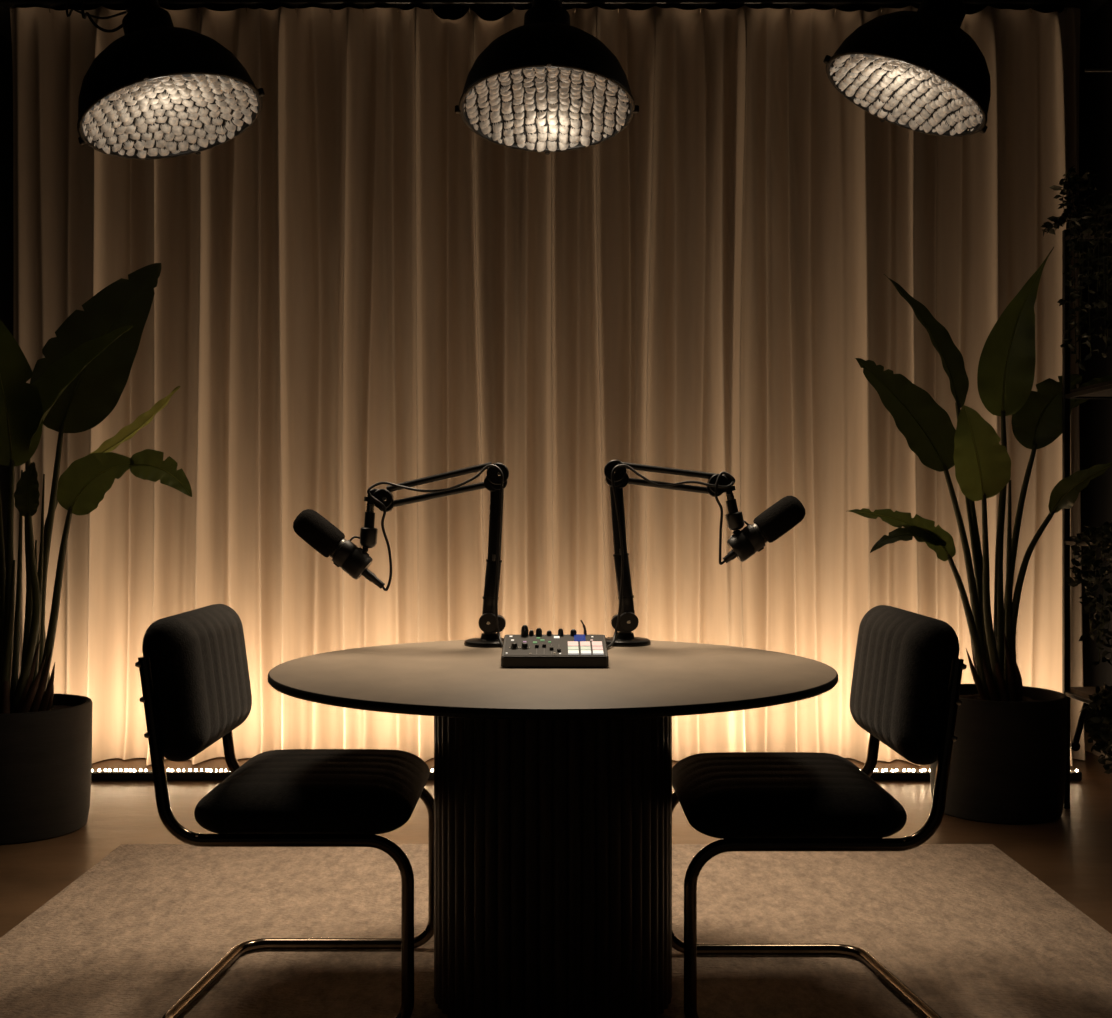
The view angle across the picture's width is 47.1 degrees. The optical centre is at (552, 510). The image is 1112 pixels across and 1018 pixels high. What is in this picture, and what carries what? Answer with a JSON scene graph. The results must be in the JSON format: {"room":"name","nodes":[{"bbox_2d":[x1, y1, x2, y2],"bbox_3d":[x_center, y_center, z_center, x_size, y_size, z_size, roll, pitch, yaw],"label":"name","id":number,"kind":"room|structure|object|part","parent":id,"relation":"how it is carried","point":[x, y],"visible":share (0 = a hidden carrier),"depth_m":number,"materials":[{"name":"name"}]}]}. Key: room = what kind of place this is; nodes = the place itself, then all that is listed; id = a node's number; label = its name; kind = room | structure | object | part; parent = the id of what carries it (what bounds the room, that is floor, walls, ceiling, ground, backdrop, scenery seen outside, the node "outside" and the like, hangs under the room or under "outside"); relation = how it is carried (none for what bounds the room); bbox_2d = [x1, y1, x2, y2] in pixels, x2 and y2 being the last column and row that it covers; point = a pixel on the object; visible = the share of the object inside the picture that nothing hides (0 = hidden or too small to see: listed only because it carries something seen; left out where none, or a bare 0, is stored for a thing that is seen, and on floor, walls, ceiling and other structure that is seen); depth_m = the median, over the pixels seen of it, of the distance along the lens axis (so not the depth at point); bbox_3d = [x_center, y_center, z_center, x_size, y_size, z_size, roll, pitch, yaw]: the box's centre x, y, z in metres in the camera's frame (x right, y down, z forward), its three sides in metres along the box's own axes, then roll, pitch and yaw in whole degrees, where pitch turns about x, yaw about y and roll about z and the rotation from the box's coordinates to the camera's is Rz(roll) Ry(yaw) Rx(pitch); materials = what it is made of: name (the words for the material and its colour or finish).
{"room":"studio","nodes":[
{"label":"studio","id":0,"kind":"room"},
{"bbox_2d":[0,34,9,569],"bbox_3d":[-2.695,-0.582,2.475,0.150,3.364,7.350,0,0,0],"label":"wall","id":1,"kind":"structure","parent":0,"point":[4,43],"depth_m":6.09,"materials":[{"name":"black paint"}]},
{"bbox_2d":[10,42,13,336],"bbox_3d":[-0.080,-0.582,6.225,5.480,3.364,0.150,0,0,0],"label":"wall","id":2,"kind":"structure","parent":0,"point":[11,68],"depth_m":6.15,"materials":[{"name":"black paint"}]},
{"bbox_2d":[0,0,1107,41],"bbox_3d":[-0.080,-2.314,2.575,5.480,0.100,7.550,0,0,0],"label":"ceiling","id":3,"kind":"structure","parent":0,"point":[452,14],"depth_m":5.78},
{"bbox_2d":[65,0,264,159],"bbox_3d":[-1.133,-1.670,3.772,0.527,1.189,0.575,0,0,-28],"label":"dome lamp","id":4,"kind":"object","parent":3,"relation":"hanging from","point":[159,90],"visible":1,"depth_m":3.71,"materials":[{"name":"black metal"}]},
{"bbox_3d":[-1.376,-1.863,3.836,0.279,0.797,0.023,0,0,31],"label":"power cord","id":5,"kind":"part","parent":4,"relation":"part of","materials":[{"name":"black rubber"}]},
{"bbox_3d":[-1.340,-1.840,3.794,0.202,0.844,0.015,0,0,28],"label":"power cord","id":6,"kind":"part","parent":4,"relation":"part of","materials":[{"name":"black rubber"}]},
{"bbox_2d":[0,0,1091,8],"bbox_3d":[-0.036,-2.254,5.668,4.837,0.020,0.065,0,0,0],"label":"rail","id":7,"kind":"object","parent":3,"relation":"attached to","point":[54,4],"visible":0.83,"depth_m":5.65,"materials":[{"name":"black metal"}]},
{"bbox_2d":[10,4,1084,765],"bbox_3d":[-0.037,-0.578,5.586,4.778,3.344,0.292,0,0,0],"label":"curtain","id":8,"kind":"object","parent":7,"relation":"hanging from","point":[359,287],"visible":0.66,"depth_m":5.65,"materials":[{"name":"beige fabric"}]},
{"bbox_2d":[455,0,638,154],"bbox_3d":[-0.018,-1.692,3.750,0.518,1.143,0.511,0,0,22],"label":"dome lamp","id":9,"kind":"object","parent":3,"relation":"hanging from","point":[546,84],"visible":1,"depth_m":3.73,"materials":[{"name":"black metal"}]},
{"bbox_2d":[823,0,990,136],"bbox_3d":[1.040,-1.688,3.748,0.468,1.152,0.494,0,0,19],"label":"dome lamp","id":10,"kind":"object","parent":3,"relation":"hanging from","point":[918,71],"visible":1,"depth_m":3.68,"materials":[{"name":"black metal"}]},
{"bbox_2d":[0,750,1111,937],"bbox_3d":[-0.080,1.150,2.575,5.480,0.100,7.550,0,0,0],"label":"floor","id":11,"kind":"structure","parent":0,"point":[1071,853],"depth_m":4.33,"materials":[{"name":"wood"}]},
{"bbox_2d":[0,263,191,844],"bbox_3d":[-1.664,0.110,4.420,0.896,1.979,0.500,0,0,0],"label":"potted plant","id":12,"kind":"object","parent":11,"relation":"on","point":[83,374],"visible":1,"depth_m":4.34,"materials":[{"name":"green plant"}]},
{"bbox_3d":[-1.862,0.883,4.420,0.500,0.434,0.500,0,0,0],"label":"pot","id":13,"kind":"part","parent":12,"relation":"part of","materials":[{"name":"black ceramic"}]},
{"bbox_2d":[0,844,1111,1017],"bbox_3d":[0.014,1.094,2.860,2.852,0.012,2.620,0,0,0],"label":"rug","id":14,"kind":"object","parent":11,"relation":"on","point":[968,929],"visible":0.82,"depth_m":3.28,"materials":[{"name":"carpet"}]},
{"bbox_2d":[135,604,433,1017],"bbox_3d":[-0.574,0.656,2.894,0.583,0.862,0.574,0,0,0],"label":"chair","id":15,"kind":"object","parent":14,"relation":"on","point":[193,666],"visible":1,"depth_m":2.66,"materials":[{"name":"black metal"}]},
{"bbox_3d":[-0.796,0.377,2.895,0.135,0.303,0.528,0,0,0],"label":"backrest","id":16,"kind":"part","parent":15,"relation":"part of","materials":[{"name":"black fabric"}]},
{"bbox_3d":[-0.528,0.627,2.895,0.458,0.108,0.556,0,0,0],"label":"seat","id":17,"kind":"part","parent":15,"relation":"part of","materials":[{"name":"black fabric"}]},
{"bbox_2d":[268,640,837,1017],"bbox_3d":[0.000,0.719,2.884,1.260,0.738,1.260,0,0,0],"label":"round table","id":18,"kind":"object","parent":14,"relation":"on","point":[553,785],"visible":0.9,"depth_m":2.65,"materials":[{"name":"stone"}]},
{"bbox_2d":[360,462,508,647],"bbox_3d":[-0.301,0.111,3.330,0.408,0.479,0.136,0,0,0],"label":"boom stand","id":19,"kind":"object","parent":18,"relation":"on","point":[492,481],"visible":0.92,"depth_m":3.31,"materials":[{"name":"black metal"}]},
{"bbox_2d":[293,509,384,588],"bbox_3d":[-0.558,0.099,3.330,0.240,0.209,0.080,0,0,0],"label":"microphone","id":20,"kind":"object","parent":19,"relation":"hanging from","point":[309,525],"visible":1,"depth_m":3.30,"materials":[{"name":"black plastic"}]},
{"bbox_2d":[367,464,503,646],"bbox_3d":[-0.229,0.114,3.247,0.482,0.470,0.201,0,0,35],"label":"microphone cable","id":21,"kind":"object","parent":19,"relation":"attached to","point":[489,465],"visible":0.87,"depth_m":3.30,"materials":[{"name":"black rubber"}]},
{"bbox_3d":[-0.296,-0.088,3.330,0.278,0.081,0.018,0,0,0],"label":"rod","id":22,"kind":"part","parent":19,"relation":"part of","materials":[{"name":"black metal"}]},
{"bbox_3d":[-0.295,-0.044,3.330,0.275,0.073,0.018,0,0,0],"label":"rod","id":23,"kind":"part","parent":19,"relation":"part of","materials":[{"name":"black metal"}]},
{"bbox_3d":[-0.156,0.087,3.330,0.058,0.348,0.042,0,0,0],"label":"arm","id":24,"kind":"part","parent":19,"relation":"part of","materials":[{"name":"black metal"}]},
{"bbox_2d":[501,620,608,666],"bbox_3d":[0.004,0.304,2.939,0.240,0.091,0.193,0,0,0],"label":"mixer","id":25,"kind":"object","parent":18,"relation":"on","point":[527,649],"visible":1,"depth_m":2.89,"materials":[{"name":"black plastic"}]},
{"bbox_3d":[-0.067,0.283,3.020,0.018,0.027,0.019,0,0,0],"label":"knob","id":26,"kind":"part","parent":25,"relation":"part of","materials":[{"name":"black plastic"}]},
{"bbox_3d":[-0.033,0.287,3.021,0.015,0.020,0.016,0,0,0],"label":"knob","id":27,"kind":"part","parent":25,"relation":"part of","materials":[{"name":"black plastic"}]},
{"bbox_3d":[0.018,0.287,3.023,0.013,0.018,0.014,0,0,0],"label":"knob","id":28,"kind":"part","parent":25,"relation":"part of","materials":[{"name":"black plastic"}]},
{"bbox_3d":[0.048,0.288,3.025,0.015,0.016,0.016,0,0,0],"label":"knob","id":29,"kind":"part","parent":25,"relation":"part of","materials":[{"name":"black plastic"}]},
{"bbox_2d":[604,460,743,646],"bbox_3d":[0.312,0.108,3.350,0.382,0.484,0.136,0,0,0],"label":"boom stand","id":30,"kind":"object","parent":18,"relation":"on","point":[629,621],"visible":0.87,"depth_m":3.33,"materials":[{"name":"black metal"}]},
{"bbox_3d":[0.180,0.082,3.350,0.067,0.357,0.042,0,0,0],"label":"arm","id":31,"kind":"part","parent":30,"relation":"part of","materials":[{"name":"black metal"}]},
{"bbox_3d":[0.307,-0.066,3.350,0.254,0.049,0.018,0,0,0],"label":"rod","id":32,"kind":"part","parent":30,"relation":"part of","materials":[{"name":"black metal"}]},
{"bbox_3d":[0.305,-0.105,3.350,0.260,0.049,0.018,0,0,0],"label":"rod","id":33,"kind":"part","parent":30,"relation":"part of","materials":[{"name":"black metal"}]},
{"bbox_2d":[607,464,734,648],"bbox_3d":[0.227,0.113,3.254,0.486,0.470,0.195,0,0,-38],"label":"microphone cable","id":34,"kind":"object","parent":30,"relation":"attached to","point":[716,485],"visible":0.88,"depth_m":3.32,"materials":[{"name":"black rubber"}]},
{"bbox_2d":[723,496,805,562],"bbox_3d":[0.554,0.049,3.350,0.217,0.179,0.080,0,0,0],"label":"microphone","id":35,"kind":"object","parent":30,"relation":"hanging from","point":[785,514],"visible":1,"depth_m":3.32,"materials":[{"name":"black plastic"}]},
{"bbox_2d":[672,605,966,1017],"bbox_3d":[0.554,0.656,2.856,0.583,0.862,0.569,0,0,0],"label":"chair","id":36,"kind":"object","parent":14,"relation":"on","point":[908,668],"visible":0.99,"depth_m":2.62,"materials":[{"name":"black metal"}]},
{"bbox_3d":[0.508,0.627,2.857,0.458,0.108,0.551,0,0,0],"label":"seat","id":37,"kind":"part","parent":36,"relation":"part of","materials":[{"name":"black fabric"}]},
{"bbox_3d":[0.776,0.377,2.857,0.135,0.303,0.523,0,0,0],"label":"backrest","id":38,"kind":"part","parent":36,"relation":"part of","materials":[{"name":"black fabric"}]},
{"bbox_2d":[91,769,1081,779],"bbox_3d":[-0.070,1.079,5.227,4.460,0.043,0.050,0,0,0],"label":"light strip","id":39,"kind":"object","parent":11,"relation":"on","point":[115,774],"visible":0.17,"depth_m":5.20,"materials":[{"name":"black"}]},
{"bbox_2d":[849,247,1111,824],"bbox_3d":[1.599,0.060,4.694,1.061,2.080,0.481,0,0,7],"label":"potted plant","id":40,"kind":"object","parent":11,"relation":"on","point":[1008,765],"visible":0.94,"depth_m":4.62,"materials":[{"name":"green plant"}]},
{"bbox_3d":[1.632,0.883,4.690,0.481,0.434,0.481,0,0,0],"label":"pot","id":41,"kind":"part","parent":40,"relation":"part of","materials":[{"name":"black ceramic"}]},
{"bbox_2d":[1062,213,1111,808],"bbox_3d":[2.115,0.030,4.285,0.452,2.140,0.892,0,0,0],"label":"shelving unit","id":42,"kind":"object","parent":11,"relation":"on","point":[1103,390],"visible":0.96,"depth_m":4.71,"materials":[{"name":"black metal"}]},
{"bbox_3d":[1.900,0.030,4.720,0.022,2.140,0.022,0,0,0],"label":"post","id":43,"kind":"part","parent":42,"relation":"part of","materials":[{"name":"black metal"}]},
{"bbox_2d":[1041,166,1111,370],"bbox_3d":[1.986,-0.878,4.442,0.438,0.754,0.461,0,0,0],"label":"trailing plant","id":44,"kind":"object","parent":42,"relation":"on","point":[1105,206],"visible":1,"depth_m":4.51,"materials":[{"name":"green plant"}]},
{"bbox_3d":[2.111,0.675,4.290,0.438,0.016,0.880,0,0,0],"label":"edge rail","id":45,"kind":"part","parent":42,"relation":"part of","materials":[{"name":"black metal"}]},
{"bbox_3d":[2.111,0.117,4.290,0.438,0.016,0.880,0,0,0],"label":"edge rail","id":46,"kind":"part","parent":42,"relation":"part of","materials":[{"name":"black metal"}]},
{"bbox_2d":[1065,520,1111,665],"bbox_3d":[2.025,0.256,4.384,0.400,0.547,0.501,0,0,0],"label":"trailing plant","id":47,"kind":"object","parent":42,"relation":"on","point":[1102,533],"visible":1,"depth_m":4.40,"materials":[{"name":"green plant"}]},
{"bbox_3d":[2.111,-1.006,4.290,0.438,0.016,0.880,0,0,0],"label":"edge rail","id":48,"kind":"part","parent":42,"relation":"part of","materials":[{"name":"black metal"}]},
{"bbox_3d":[2.111,-0.423,4.290,0.438,0.016,0.880,0,0,0],"label":"edge rail","id":49,"kind":"part","parent":42,"relation":"part of","materials":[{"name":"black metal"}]},
{"bbox_3d":[2.115,0.105,4.288,0.414,0.024,0.876,0,0,0],"label":"shelf","id":50,"kind":"part","parent":42,"relation":"part of","materials":[{"name":"black wood"}]},
{"bbox_3d":[2.115,-0.435,4.288,0.414,0.024,0.876,0,0,0],"label":"shelf","id":51,"kind":"part","parent":42,"relation":"part of","materials":[{"name":"black wood"}]},
{"bbox_3d":[2.115,0.663,4.288,0.414,0.024,0.876,0,0,0],"label":"shelf","id":52,"kind":"part","parent":42,"relation":"part of","materials":[{"name":"brown wood"}]},
{"bbox_3d":[2.115,-1.018,4.288,0.414,0.024,0.876,0,0,0],"label":"shelf","id":53,"kind":"part","parent":42,"relation":"part of","materials":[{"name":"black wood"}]},
{"bbox_2d":[1080,682,1111,773],"bbox_3d":[2.023,0.710,4.311,0.403,0.338,0.301,0,0,0],"label":"trailing plant","id":54,"kind":"object","parent":42,"relation":"on","point":[1096,723],"visible":1,"depth_m":4.33,"materials":[{"name":"green plant"}]},
{"bbox_2d":[1079,0,1111,732],"bbox_3d":[2.535,-0.582,2.475,0.150,3.364,7.350,0,0,0],"label":"wall","id":55,"kind":"structure","parent":0,"point":[1095,88],"depth_m":5.78,"materials":[{"name":"black paint"}]},
{"bbox_2d":[1084,731,1111,758],"bbox_3d":[2.453,1.059,2.475,0.014,0.082,7.350,0,0,0],"label":"baseboard","id":56,"kind":"structure","parent":55,"relation":"attached to","point":[1088,746],"depth_m":5.80,"materials":[{"name":"brown wood"}]},
{"bbox_2d":[1084,69,1111,71],"bbox_3d":[2.273,-1.727,5.000,0.374,0.040,0.040,0,0,0],"label":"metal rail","id":57,"kind":"object","parent":55,"relation":"attached to","point":[1085,70],"visible":1,"depth_m":5.00,"materials":[{"name":"black metal"}]}
]}

